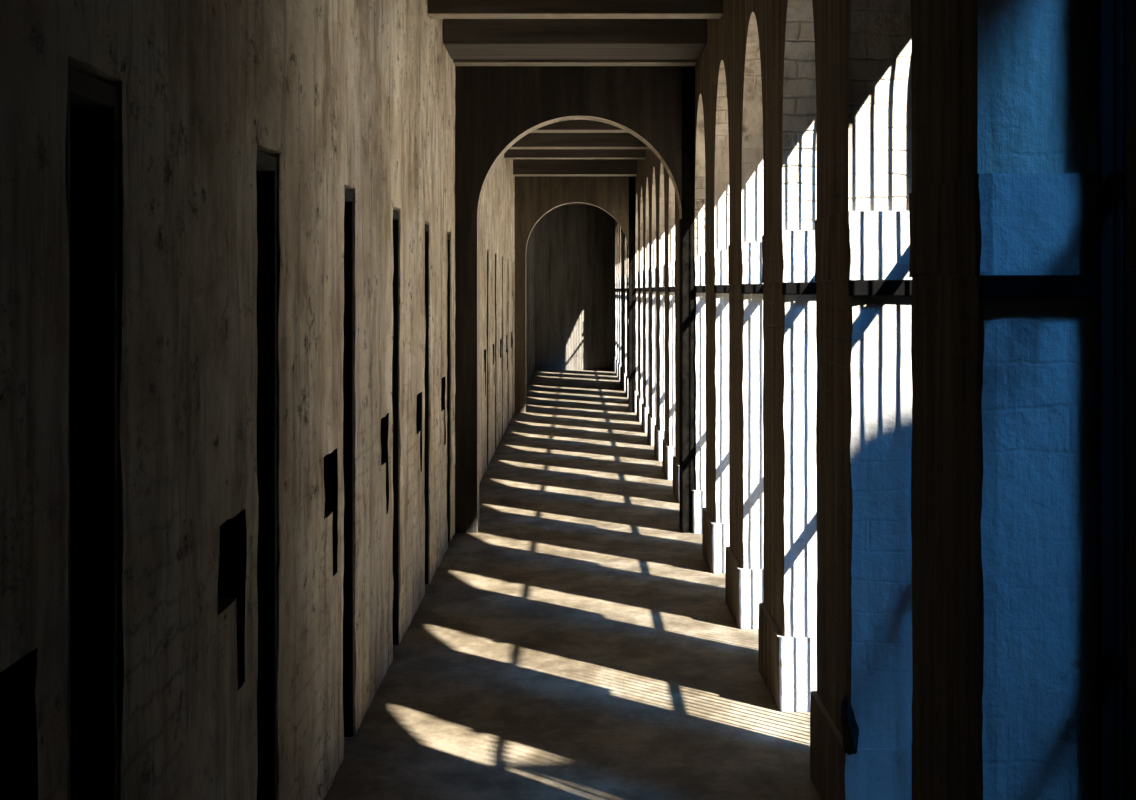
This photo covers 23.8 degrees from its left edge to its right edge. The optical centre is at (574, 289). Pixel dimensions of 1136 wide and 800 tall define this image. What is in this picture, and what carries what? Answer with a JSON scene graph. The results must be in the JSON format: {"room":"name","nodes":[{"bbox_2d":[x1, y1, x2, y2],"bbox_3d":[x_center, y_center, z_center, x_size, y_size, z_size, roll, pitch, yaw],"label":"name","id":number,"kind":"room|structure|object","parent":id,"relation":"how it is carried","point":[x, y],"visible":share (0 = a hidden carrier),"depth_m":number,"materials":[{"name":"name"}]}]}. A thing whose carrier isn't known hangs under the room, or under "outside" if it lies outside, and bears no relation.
{"room":"prison interior","nodes":[
{"label":"prison interior","id":0,"kind":"room"},
{"bbox_2d":[0,0,535,799],"bbox_3d":[-0.997,-0.040,26.770,0.407,3.320,55.552,0,0,0],"label":"wall","id":1,"kind":"structure","parent":0,"point":[357,96],"depth_m":6.19,"materials":[{"name":"paint"}]},
{"bbox_2d":[66,67,116,799],"bbox_3d":[-0.953,0.631,4.520,0.294,1.978,0.476,0,0,0],"label":"door","id":2,"kind":"structure","parent":1,"relation":"in","point":[91,606],"depth_m":4.72,"materials":[{"name":"brown wood"}]},
{"bbox_2d":[256,150,275,799],"bbox_3d":[-0.953,0.631,7.050,0.294,1.978,0.476,0,0,0],"label":"door","id":3,"kind":"structure","parent":1,"relation":"in","point":[266,163],"depth_m":7.25,"materials":[{"name":"brown wood"}]},
{"bbox_2d":[342,188,352,736],"bbox_3d":[-0.953,0.631,9.580,0.294,1.978,0.476,0,0,0],"label":"door","id":4,"kind":"structure","parent":1,"relation":"in","point":[347,383],"depth_m":9.79,"materials":[{"name":"brown wood"}]},
{"bbox_2d":[392,210,398,644],"bbox_3d":[-0.953,0.631,12.110,0.294,1.978,0.476,0,0,0],"label":"door","id":5,"kind":"structure","parent":1,"relation":"in","point":[395,223],"depth_m":12.31,"materials":[{"name":"brown wood"}]},
{"bbox_2d":[424,224,428,584],"bbox_3d":[-0.953,0.631,14.640,0.294,1.978,0.476,0,0,0],"label":"door","id":6,"kind":"structure","parent":1,"relation":"in","point":[426,283],"depth_m":14.85,"materials":[{"name":"brown wood"}]},
{"bbox_2d":[447,234,449,541],"bbox_3d":[-0.953,0.631,17.170,0.294,1.978,0.476,0,0,0],"label":"door","id":7,"kind":"structure","parent":1,"relation":"in","point":[448,235],"depth_m":17.37,"materials":[{"name":"brown wood"}]},
{"bbox_2d":[486,251,487,464],"bbox_3d":[-0.953,0.631,24.760,0.294,1.978,0.476,0,0,0],"label":"door","id":8,"kind":"structure","parent":1,"relation":"in","point":[487,251],"depth_m":24.96,"materials":[{"name":"brown wood"}]},
{"bbox_2d":[495,255,495,448],"bbox_3d":[-0.953,0.631,27.290,0.294,1.978,0.476,0,0,0],"label":"door","id":9,"kind":"structure","parent":1,"relation":"in","point":[495,255],"depth_m":27.49,"materials":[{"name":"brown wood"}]},
{"bbox_2d":[502,258,502,434],"bbox_3d":[-0.953,0.631,29.820,0.294,1.978,0.476,0,0,0],"label":"door","id":10,"kind":"structure","parent":1,"relation":"in","point":[502,258],"depth_m":30.03,"materials":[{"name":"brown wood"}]},
{"bbox_2d":[323,370,820,799],"bbox_3d":[-0.050,1.720,26.770,2.300,0.200,56.140,0,0,0],"label":"floor","id":11,"kind":"structure","parent":0,"point":[578,644],"depth_m":11.87,"materials":[{"name":"beige stone"}]},
{"bbox_2d":[614,278,616,371],"bbox_3d":[0.942,0.698,53.952,0.324,1.855,1.175,0,0,0],"label":"pillar","id":12,"kind":"structure","parent":11,"relation":"on","point":[615,288],"depth_m":53.41,"materials":[{"name":"white paint"}]},
{"bbox_2d":[616,278,618,375],"bbox_3d":[0.942,0.698,51.422,0.324,1.855,1.175,0,0,0],"label":"pillar","id":13,"kind":"structure","parent":11,"relation":"on","point":[617,349],"depth_m":50.89,"materials":[{"name":"white paint"}]},
{"bbox_2d":[618,277,620,380],"bbox_3d":[0.942,0.698,48.892,0.324,1.855,1.175,0,0,0],"label":"pillar","id":14,"kind":"structure","parent":11,"relation":"on","point":[619,278],"depth_m":48.36,"materials":[{"name":"white paint"}]},
{"bbox_2d":[620,276,623,385],"bbox_3d":[0.942,0.698,46.362,0.324,1.855,1.175,0,0,0],"label":"pillar","id":15,"kind":"structure","parent":11,"relation":"on","point":[622,288],"depth_m":45.82,"materials":[{"name":"white paint"}]},
{"bbox_2d":[623,276,626,390],"bbox_3d":[0.942,0.698,43.832,0.324,1.855,1.175,0,0,0],"label":"pillar","id":16,"kind":"structure","parent":11,"relation":"on","point":[624,277],"depth_m":43.28,"materials":[{"name":"white paint"}]},
{"bbox_2d":[625,275,627,396],"bbox_3d":[0.942,0.698,41.302,0.324,1.855,1.175,0,0,0],"label":"pillar","id":17,"kind":"structure","parent":11,"relation":"on","point":[626,378],"depth_m":41.09,"materials":[{"name":"white paint"}]},
{"bbox_2d":[634,273,637,412],"bbox_3d":[0.942,0.698,36.242,0.324,1.855,1.175,0,0,0],"label":"pillar","id":18,"kind":"structure","parent":11,"relation":"on","point":[636,285],"depth_m":35.69,"materials":[{"name":"white paint"}]},
{"bbox_2d":[637,271,642,421],"bbox_3d":[0.942,0.698,33.712,0.324,1.855,1.175,0,0,0],"label":"pillar","id":19,"kind":"structure","parent":11,"relation":"on","point":[639,274],"depth_m":33.17,"materials":[{"name":"white paint"}]},
{"bbox_2d":[641,270,648,432],"bbox_3d":[0.942,0.698,31.182,0.324,1.855,1.175,0,0,0],"label":"pillar","id":20,"kind":"structure","parent":11,"relation":"on","point":[645,405],"depth_m":30.63,"materials":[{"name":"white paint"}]},
{"bbox_2d":[647,268,655,445],"bbox_3d":[0.942,0.698,28.652,0.324,1.855,1.175,0,0,0],"label":"pillar","id":21,"kind":"structure","parent":11,"relation":"on","point":[651,416],"depth_m":28.10,"materials":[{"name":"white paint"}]},
{"bbox_2d":[654,266,664,460],"bbox_3d":[0.942,0.698,26.122,0.324,1.855,1.175,0,0,0],"label":"pillar","id":22,"kind":"structure","parent":11,"relation":"on","point":[659,270],"depth_m":25.58,"materials":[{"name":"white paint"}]},
{"bbox_2d":[662,263,674,479],"bbox_3d":[0.942,0.698,23.592,0.324,1.855,1.175,0,0,0],"label":"pillar","id":23,"kind":"structure","parent":11,"relation":"on","point":[668,454],"depth_m":23.04,"materials":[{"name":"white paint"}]},
{"bbox_2d":[673,260,678,502],"bbox_3d":[0.942,0.698,21.062,0.324,1.855,1.175,0,0,0],"label":"pillar","id":24,"kind":"structure","parent":11,"relation":"on","point":[676,263],"depth_m":21.09,"materials":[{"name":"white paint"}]},
{"bbox_2d":[692,255,705,533],"bbox_3d":[0.942,0.698,18.532,0.324,1.855,1.175,0,0,0],"label":"pillar","id":25,"kind":"structure","parent":11,"relation":"on","point":[698,495],"depth_m":17.98,"materials":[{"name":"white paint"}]},
{"bbox_2d":[702,250,729,572],"bbox_3d":[0.942,0.698,16.002,0.324,1.855,1.175,0,0,0],"label":"pillar","id":26,"kind":"structure","parent":11,"relation":"on","point":[716,509],"depth_m":15.45,"materials":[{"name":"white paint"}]},
{"bbox_2d":[725,242,763,628],"bbox_3d":[0.942,0.698,13.472,0.324,1.855,1.175,0,0,0],"label":"pillar","id":27,"kind":"structure","parent":11,"relation":"on","point":[744,552],"depth_m":12.92,"materials":[{"name":"white paint"}]},
{"bbox_2d":[759,230,816,711],"bbox_3d":[0.942,0.698,10.942,0.324,1.855,1.175,0,0,0],"label":"pillar","id":28,"kind":"structure","parent":11,"relation":"on","point":[787,612],"depth_m":10.39,"materials":[{"name":"white paint"}]},
{"bbox_2d":[810,211,911,799],"bbox_3d":[0.942,0.698,8.412,0.324,1.855,1.175,0,0,0],"label":"pillar","id":29,"kind":"structure","parent":11,"relation":"on","point":[864,417],"depth_m":7.86,"materials":[{"name":"white paint"}]},
{"bbox_2d":[840,695,858,754],"bbox_3d":[0.794,1.256,7.811,0.055,0.166,0.106,0,0,0],"label":"lump","id":30,"kind":"object","parent":29,"relation":"attached to","point":[850,728],"visible":1,"depth_m":7.78,"materials":[{"name":"black"}]},
{"bbox_2d":[908,173,1098,799],"bbox_3d":[0.942,0.698,5.882,0.324,1.855,1.175,0,0,0],"label":"pillar","id":31,"kind":"structure","parent":11,"relation":"on","point":[1003,266],"depth_m":5.33,"materials":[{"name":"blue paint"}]},
{"bbox_2d":[1125,127,1135,799],"bbox_3d":[0.942,0.698,3.352,0.324,1.855,1.175,0,0,0],"label":"pillar","id":32,"kind":"structure","parent":11,"relation":"on","point":[1130,202],"depth_m":3.87,"materials":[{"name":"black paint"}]},
{"bbox_2d":[455,66,694,532],"bbox_3d":[0.000,-0.040,18.220,1.600,3.320,0.420,0,0,0],"label":"archway","id":33,"kind":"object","parent":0,"point":[496,107],"depth_m":18.01,"materials":[{"name":"paint"}]},
{"bbox_2d":[535,206,614,369],"bbox_3d":[-0.051,-0.040,54.690,2.309,3.320,0.310,0,0,0],"label":"wall","id":34,"kind":"structure","parent":0,"point":[575,245],"depth_m":54.54,"materials":[{"name":"paint"}]},
{"bbox_2d":[515,176,634,411],"bbox_3d":[0.000,-0.040,35.930,1.600,3.320,0.420,0,0,0],"label":"wall","id":35,"kind":"structure","parent":0,"point":[535,196],"depth_m":35.72,"materials":[{"name":"brown paint"}]},
{"bbox_2d":[562,203,592,205],"bbox_3d":[0.125,-1.800,26.770,2.650,0.200,56.140,0,0,0],"label":"ceiling","id":36,"kind":"structure","parent":0,"point":[571,204],"depth_m":53.68,"materials":[{"name":"brown wood"}]},
{"bbox_2d":[443,19,706,58],"bbox_3d":[0.000,-1.595,16.900,1.600,0.210,1.100,0,0,0],"label":"ceiling beam","id":37,"kind":"structure","parent":36,"relation":"attached to","point":[462,38],"depth_m":16.35,"materials":[{"name":"brown wood"}]},
{"bbox_2d":[427,0,722,18],"bbox_3d":[0.000,-1.595,14.720,1.600,0.210,0.240,0,0,0],"label":"ceiling beam","id":38,"kind":"structure","parent":36,"relation":"attached to","point":[436,9],"depth_m":14.60,"materials":[{"name":"brown wood"}]},
{"bbox_2d":[513,159,636,175],"bbox_3d":[0.000,-1.595,35.150,1.600,0.210,0.500,0,0,0],"label":"ceiling beam","id":39,"kind":"structure","parent":36,"relation":"attached to","point":[521,167],"depth_m":34.90,"materials":[{"name":"brown wood"}]},
{"bbox_2d":[453,59,696,65],"bbox_3d":[0.000,-1.595,17.860,1.600,0.210,0.240,0,0,0],"label":"ceiling beam","id":40,"kind":"structure","parent":36,"relation":"attached to","point":[457,62],"depth_m":17.74,"materials":[{"name":"brown wood"}]},
{"bbox_2d":[504,149,645,158],"bbox_3d":[0.000,-1.595,30.650,1.600,0.210,0.300,0,0,0],"label":"ceiling beam","id":41,"kind":"structure","parent":36,"relation":"attached to","point":[510,153],"depth_m":30.50,"materials":[{"name":"brown wood"}]},
{"bbox_2d":[530,120,627,132],"bbox_3d":[0.000,-1.595,25.400,1.600,0.210,0.400,0,0,0],"label":"ceiling beam","id":42,"kind":"structure","parent":36,"relation":"attached to","point":[569,126],"depth_m":25.20,"materials":[{"name":"brown wood"}]},
{"bbox_2d":[509,133,649,148],"bbox_3d":[0.000,-1.595,28.400,1.600,0.210,0.400,0,0,0],"label":"ceiling beam","id":43,"kind":"structure","parent":36,"relation":"attached to","point":[531,140],"depth_m":28.20,"materials":[{"name":"brown wood"}]},
{"bbox_2d":[615,0,1135,277],"bbox_3d":[0.950,-0.015,26.770,0.300,3.370,55.540,0,0,0],"label":"wall","id":44,"kind":"structure","parent":0,"point":[807,111],"depth_m":7.89,"materials":[{"name":"paint"}]}
]}

